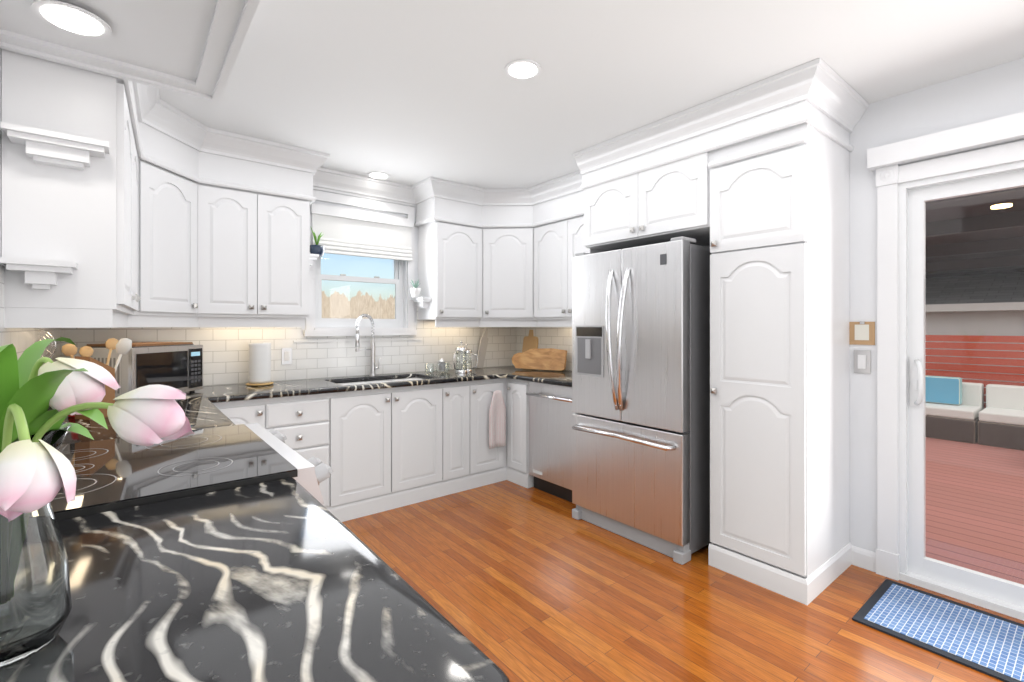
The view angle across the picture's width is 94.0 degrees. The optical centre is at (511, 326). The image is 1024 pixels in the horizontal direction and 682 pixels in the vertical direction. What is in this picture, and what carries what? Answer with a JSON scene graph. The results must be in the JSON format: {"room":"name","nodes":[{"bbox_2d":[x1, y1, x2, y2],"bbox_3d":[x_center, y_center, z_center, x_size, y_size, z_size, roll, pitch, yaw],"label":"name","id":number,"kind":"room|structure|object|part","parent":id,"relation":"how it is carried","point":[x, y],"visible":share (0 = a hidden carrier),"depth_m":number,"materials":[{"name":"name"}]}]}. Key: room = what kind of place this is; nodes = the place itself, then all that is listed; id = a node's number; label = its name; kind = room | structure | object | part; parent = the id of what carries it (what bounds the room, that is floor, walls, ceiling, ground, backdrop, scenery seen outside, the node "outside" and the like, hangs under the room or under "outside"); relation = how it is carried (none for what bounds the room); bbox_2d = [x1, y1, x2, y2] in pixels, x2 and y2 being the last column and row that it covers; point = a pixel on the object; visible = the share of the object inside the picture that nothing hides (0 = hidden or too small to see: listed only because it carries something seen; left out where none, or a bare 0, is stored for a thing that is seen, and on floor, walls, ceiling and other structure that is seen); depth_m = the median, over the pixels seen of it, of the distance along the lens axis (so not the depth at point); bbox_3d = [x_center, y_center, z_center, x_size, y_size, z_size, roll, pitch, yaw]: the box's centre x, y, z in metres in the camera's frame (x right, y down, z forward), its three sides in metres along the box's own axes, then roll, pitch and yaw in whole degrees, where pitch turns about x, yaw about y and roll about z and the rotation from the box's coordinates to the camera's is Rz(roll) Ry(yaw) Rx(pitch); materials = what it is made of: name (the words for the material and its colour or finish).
{"room":"kitchen","nodes":[
{"label":"kitchen","id":0,"kind":"room"},
{"bbox_2d":[0,48,1,264],"bbox_3d":[-0.980,0.054,0.119,0.750,2.510,6.200,0,0,-39],"label":"wall","id":1,"kind":"structure","parent":0,"point":[0,153],"depth_m":1.50,"materials":[{"name":"white paint"}]},
{"bbox_2d":[302,189,417,335],"bbox_3d":[-1.513,0.054,3.762,4.180,2.510,0.150,0,0,-39],"label":"wall","id":2,"kind":"structure","parent":0,"point":[415,242],"depth_m":4.19,"materials":[{"name":"white paint"}]},
{"bbox_2d":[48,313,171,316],"bbox_3d":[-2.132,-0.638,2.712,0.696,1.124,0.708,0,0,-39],"label":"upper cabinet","id":3,"kind":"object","parent":2,"relation":"attached to","point":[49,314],"depth_m":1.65,"materials":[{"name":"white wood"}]},
{"bbox_2d":[0,121,431,308],"bbox_3d":[-1.175,-0.371,2.809,2.295,0.500,1.660,0,0,-39],"label":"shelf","id":4,"kind":"object","parent":3,"relation":"attached to","point":[74,223],"depth_m":1.69,"materials":[{"name":"white wood"}]},
{"bbox_2d":[310,226,323,256],"bbox_3d":[-1.443,-0.627,3.531,0.101,0.210,0.100,0,0,-39],"label":"potted plant","id":5,"kind":"object","parent":4,"relation":"on","point":[317,249],"visible":0.92,"depth_m":3.50,"materials":[{"name":"blue"}]},
{"bbox_2d":[410,280,420,297],"bbox_3d":[-0.815,-0.325,4.034,0.092,0.155,0.091,0,0,-39],"label":"potted plant","id":6,"kind":"object","parent":4,"relation":"on","point":[415,291],"visible":1,"depth_m":4.01,"materials":[{"name":"white ceramic"}]},
{"bbox_2d":[0,264,571,408],"bbox_3d":[-0.164,0.106,2.441,3.430,0.595,3.600,0,0,-39],"label":"backsplash","id":7,"kind":"structure","parent":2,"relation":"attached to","point":[225,356],"depth_m":3.66,"materials":[{"name":"tile"}]},
{"bbox_2d":[281,348,291,364],"bbox_3d":[-1.665,0.219,3.527,0.070,0.120,0.010,0,0,-39],"label":"light switch","id":8,"kind":"object","parent":7,"relation":"attached to","point":[286,355],"visible":1,"depth_m":3.52,"materials":[{"name":"white plastic"}]},
{"bbox_2d":[303,190,416,335],"bbox_3d":[-1.236,-0.483,3.927,0.930,1.115,0.140,0,0,-39],"label":"window","id":9,"kind":"structure","parent":2,"relation":"in","point":[401,323],"depth_m":3.93,"materials":[{"name":"white wood"}]},
{"bbox_2d":[311,204,412,260],"bbox_3d":[-1.189,-0.488,3.869,0.840,0.875,0.041,0,0,-39],"label":"window blind","id":10,"kind":"object","parent":9,"relation":"attached to","point":[349,232],"visible":0.85,"depth_m":3.85,"materials":[{"name":"white fabric"}]},
{"bbox_2d":[160,0,1023,188],"bbox_3d":[0.427,-1.241,1.345,4.180,0.080,6.350,0,0,-39],"label":"ceiling","id":11,"kind":"structure","parent":0,"point":[409,92],"depth_m":2.20,"materials":[{"name":"white paint"}]},
{"bbox_2d":[0,0,259,102],"bbox_3d":[-0.961,-1.034,1.164,0.585,0.331,1.307,0,0,-39],"label":"ceiling box","id":12,"kind":"object","parent":11,"relation":"attached to","point":[189,47],"visible":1,"depth_m":1.47,"materials":[{"name":"white paint"}]},
{"bbox_2d":[31,0,111,38],"bbox_3d":[-1.259,-0.878,1.369,0.170,0.006,0.170,0,0,-39],"label":"recessed light","id":13,"kind":"object","parent":12,"relation":"attached to","point":[83,18],"depth_m":1.36,"materials":[{"name":"white"}]},
{"bbox_2d":[367,172,389,178],"bbox_3d":[-1.059,-1.197,3.787,0.169,0.006,0.169,0,0,-45],"label":"recessed light","id":14,"kind":"object","parent":11,"relation":"in","point":[377,175],"depth_m":3.77,"materials":[{"name":"white plastic"}]},
{"bbox_2d":[505,59,540,79],"bbox_3d":[0.051,-1.197,2.229,0.169,0.006,0.169,0,0,-45],"label":"recessed light","id":15,"kind":"object","parent":11,"relation":"in","point":[523,69],"depth_m":2.22,"materials":[{"name":"white plastic"}]},
{"bbox_2d":[342,480,1023,681],"bbox_3d":[0.427,1.334,1.345,4.180,0.050,6.350,0,0,-39],"label":"floor","id":16,"kind":"structure","parent":0,"point":[514,582],"depth_m":2.24,"materials":[{"name":"brown wood"}]},
{"bbox_2d":[51,423,332,520],"bbox_3d":[-1.030,0.846,1.412,0.771,0.925,0.766,0,0,-39],"label":"range","id":17,"kind":"object","parent":16,"relation":"on","point":[115,474],"visible":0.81,"depth_m":1.31,"materials":[{"name":"black glass"}]},
{"bbox_2d":[284,426,343,513],"bbox_3d":[-1.536,0.872,3.255,0.504,0.874,0.608,0,0,-39],"label":"base cabinet","id":18,"kind":"object","parent":16,"relation":"on","point":[325,443],"depth_m":3.13,"materials":[{"name":"white wood"}]},
{"bbox_2d":[344,410,451,519],"bbox_3d":[-1.031,0.872,3.661,0.909,0.874,0.608,0,0,-39],"label":"base cabinet","id":19,"kind":"object","parent":16,"relation":"on","point":[390,463],"depth_m":3.43,"materials":[{"name":"white wood"}]},
{"bbox_2d":[0,478,509,681],"bbox_3d":[-0.534,0.416,0.691,0.657,0.035,0.975,0,0,-39],"label":"countertop","id":20,"kind":"structure","parent":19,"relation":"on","point":[266,581],"depth_m":0.68,"materials":[{"name":"black stone"}]},
{"bbox_2d":[0,337,193,668],"bbox_3d":[-0.567,0.204,0.557,0.314,0.380,0.376,0,0,-39],"label":"tulip vase","id":21,"kind":"object","parent":20,"relation":"on","point":[37,472],"visible":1,"depth_m":0.55,"materials":[{"name":"clear glass"}]},
{"bbox_3d":[-0.623,0.261,0.585,0.124,0.266,0.124,0,0,-39],"label":"glass","id":22,"kind":"part","parent":21,"relation":"part of","materials":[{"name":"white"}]},
{"bbox_2d":[47,366,571,444],"bbox_3d":[-0.766,0.416,3.190,3.424,0.035,1.672,0,0,-39],"label":"countertop","id":23,"kind":"structure","parent":19,"relation":"on","point":[305,404],"depth_m":3.25,"materials":[{"name":"black stone"}]},
{"bbox_2d":[36,328,131,419],"bbox_3d":[-1.965,0.201,2.140,0.407,0.394,0.826,0,0,-39],"label":"cooking utensils","id":24,"kind":"object","parent":23,"relation":"on","point":[122,346],"visible":0.25,"depth_m":2.17,"materials":[{"name":"brown wood"}]},
{"bbox_2d":[68,342,202,400],"bbox_3d":[-2.124,0.246,2.735,0.374,0.303,0.490,0,0,6],"label":"microwave","id":25,"kind":"object","parent":23,"relation":"on","point":[178,365],"visible":0.67,"depth_m":2.63,"materials":[{"name":"silver metal"}]},
{"bbox_2d":[246,343,273,385],"bbox_3d":[-1.727,0.255,3.270,0.170,0.286,0.170,0,0,-39],"label":"paper towel","id":26,"kind":"object","parent":23,"relation":"on","point":[259,365],"visible":1,"depth_m":3.21,"materials":[{"name":"white paper"}]},
{"bbox_2d":[355,314,379,373],"bbox_3d":[-1.157,0.149,3.832,0.229,0.500,0.093,0,0,-39],"label":"faucet","id":27,"kind":"object","parent":23,"relation":"on","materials":[{"name":"silver metal"}]},
{"bbox_2d":[344,374,415,385],"bbox_3d":[-0.977,0.520,3.654,0.784,0.197,0.444,0,0,-39],"label":"sink","id":28,"kind":"object","parent":23,"relation":"in","point":[413,375],"depth_m":3.80,"materials":[{"name":"silver metal"}]},
{"bbox_2d":[425,341,477,373],"bbox_3d":[-0.515,0.262,4.144,0.494,0.272,0.204,0,0,-39],"label":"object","id":29,"kind":"object","parent":23,"relation":"on","point":[442,366],"visible":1,"depth_m":4.11,"materials":[{"name":"clear glass"}]},
{"bbox_2d":[475,328,566,370],"bbox_3d":[0.110,0.198,4.420,0.554,0.401,0.782,0,0,-39],"label":"cutting boards","id":30,"kind":"object","parent":23,"relation":"on","point":[532,356],"visible":0.88,"depth_m":4.41,"materials":[{"name":"brown wood"}]},
{"bbox_2d":[452,406,479,493],"bbox_3d":[-0.625,0.872,3.987,0.367,0.874,0.608,0,0,-39],"label":"base cabinet","id":31,"kind":"object","parent":16,"relation":"on","point":[465,423],"depth_m":3.81,"materials":[{"name":"white wood"}]},
{"bbox_2d":[480,406,495,486],"bbox_3d":[-0.418,0.872,4.153,0.398,0.874,0.608,0,0,-39],"label":"base cabinet","id":32,"kind":"object","parent":16,"relation":"on","point":[487,413],"depth_m":3.92,"materials":[{"name":"white wood"}]},
{"bbox_2d":[512,402,533,487],"bbox_3d":[0.267,0.872,4.155,0.608,0.874,0.285,0,0,-39],"label":"base cabinet","id":33,"kind":"object","parent":16,"relation":"on","point":[520,410],"depth_m":3.92,"materials":[{"name":"white wood"}]},
{"bbox_2d":[526,381,575,501],"bbox_3d":[0.520,0.875,3.783,0.622,0.868,0.593,0,0,-39],"label":"dishwasher","id":34,"kind":"object","parent":16,"relation":"on","point":[550,437],"visible":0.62,"depth_m":3.66,"materials":[{"name":"grey metal"}]},
{"bbox_2d":[572,236,711,564],"bbox_3d":[0.920,0.405,3.141,0.803,1.809,0.840,0,0,-39],"label":"fridge","id":35,"kind":"object","parent":16,"relation":"on","point":[641,394],"visible":0.96,"depth_m":2.81,"materials":[{"name":"grey metal"}]},
{"bbox_2d":[573,58,868,604],"bbox_3d":[1.175,0.054,2.943,0.708,2.509,1.517,0,0,-39],"label":"pantry unit","id":36,"kind":"object","parent":16,"relation":"on","point":[749,185],"visible":0.98,"depth_m":2.46,"materials":[{"name":"white wood"}]},
{"bbox_3d":[1.175,-1.036,2.943,0.708,0.329,1.517,0,0,-39],"label":"crown","id":37,"kind":"part","parent":36,"relation":"part of","materials":[{"name":"white wood"}]},
{"bbox_2d":[852,579,1023,681],"bbox_3d":[2.022,1.303,1.922,0.530,0.010,0.955,0,0,-39],"label":"rug","id":38,"kind":"object","parent":16,"relation":"on","point":[987,643],"visible":0.94,"depth_m":2.05,"materials":[{"name":"blue fabric"}]},
{"bbox_2d":[705,58,1023,552],"bbox_3d":[2.046,0.054,2.547,0.150,2.510,6.200,0,0,-39],"label":"wall","id":39,"kind":"structure","parent":0,"point":[994,92],"depth_m":2.56,"materials":[{"name":"white paint"}]},
{"bbox_2d":[849,321,874,344],"bbox_3d":[1.903,0.035,2.596,0.012,0.128,0.115,0,0,-39],"label":"thermostat","id":40,"kind":"object","parent":39,"relation":"attached to","point":[861,332],"visible":1,"depth_m":2.59,"materials":[{"name":"brown wood"}]},
{"bbox_2d":[854,350,870,373],"bbox_3d":[1.904,0.192,2.596,0.010,0.125,0.077,0,0,-39],"label":"light switch","id":41,"kind":"object","parent":39,"relation":"attached to","point":[862,361],"visible":1,"depth_m":2.59,"materials":[{"name":"white plastic"}]},
{"bbox_2d":[851,546,875,571],"bbox_3d":[1.910,1.259,2.586,0.014,0.100,0.120,0,0,-39],"label":"baseboard","id":42,"kind":"structure","parent":39,"relation":"attached to","point":[863,558],"depth_m":2.58,"materials":[{"name":"white wood"}]},
{"bbox_2d":[867,112,1023,620],"bbox_3d":[2.612,0.186,1.806,0.255,2.245,2.035,0,0,-39],"label":"door frame","id":43,"kind":"structure","parent":39,"relation":"attached to","point":[905,193],"depth_m":2.45,"materials":[{"name":"white wood"}]},
{"label":"outside","id":44,"kind":"structure","parent":0,"visible":0},
{"bbox_2d":[322,260,394,318],"bbox_3d":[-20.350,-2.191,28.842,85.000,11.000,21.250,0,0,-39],"label":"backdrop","id":45,"kind":"structure","parent":44,"point":[366,299],"depth_m":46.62,"materials":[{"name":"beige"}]},
{"bbox_2d":[925,437,1023,584],"bbox_3d":[5.475,1.559,4.146,7.200,0.100,16.000,0,0,-39],"label":"floor","id":46,"kind":"structure","parent":44,"point":[960,483],"depth_m":3.98,"materials":[{"name":"brown wood"}]},
{"bbox_2d":[925,335,1023,408],"bbox_3d":[7.777,0.811,5.353,0.100,1.395,15.000,0,0,-39],"label":"fence","id":47,"kind":"object","parent":46,"relation":"on","point":[969,354],"depth_m":6.75,"materials":[{"name":"brown wood"}]},
{"bbox_2d":[925,375,1023,450],"bbox_3d":[5.915,1.109,5.435,2.540,0.800,4.180,0,0,-39],"label":"outdoor sofa","id":48,"kind":"object","parent":46,"relation":"on","point":[987,431],"depth_m":6.32,"materials":[{"name":"fabric"}]},
{"bbox_3d":[3.880,-0.041,0.398,0.020,3.100,12.150,0,0,-39],"label":"wall","id":49,"kind":"structure","parent":0,"visible":0},
{"bbox_2d":[925,187,1023,277],"bbox_3d":[6.196,-1.086,4.725,9.050,0.710,16.000,0,0,-39],"label":"porch roof","id":50,"kind":"structure","parent":49,"relation":"attached to","point":[967,242],"depth_m":6.09,"materials":[{"name":"wood"}]},
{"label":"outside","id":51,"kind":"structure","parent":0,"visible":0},
{"bbox_2d":[925,272,1023,402],"bbox_3d":[11.070,-0.066,8.638,7.050,3.150,20.000,0,0,-39],"label":"wall","id":52,"kind":"structure","parent":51,"point":[999,288],"depth_m":7.96,"materials":[{"name":"red"}]}
]}

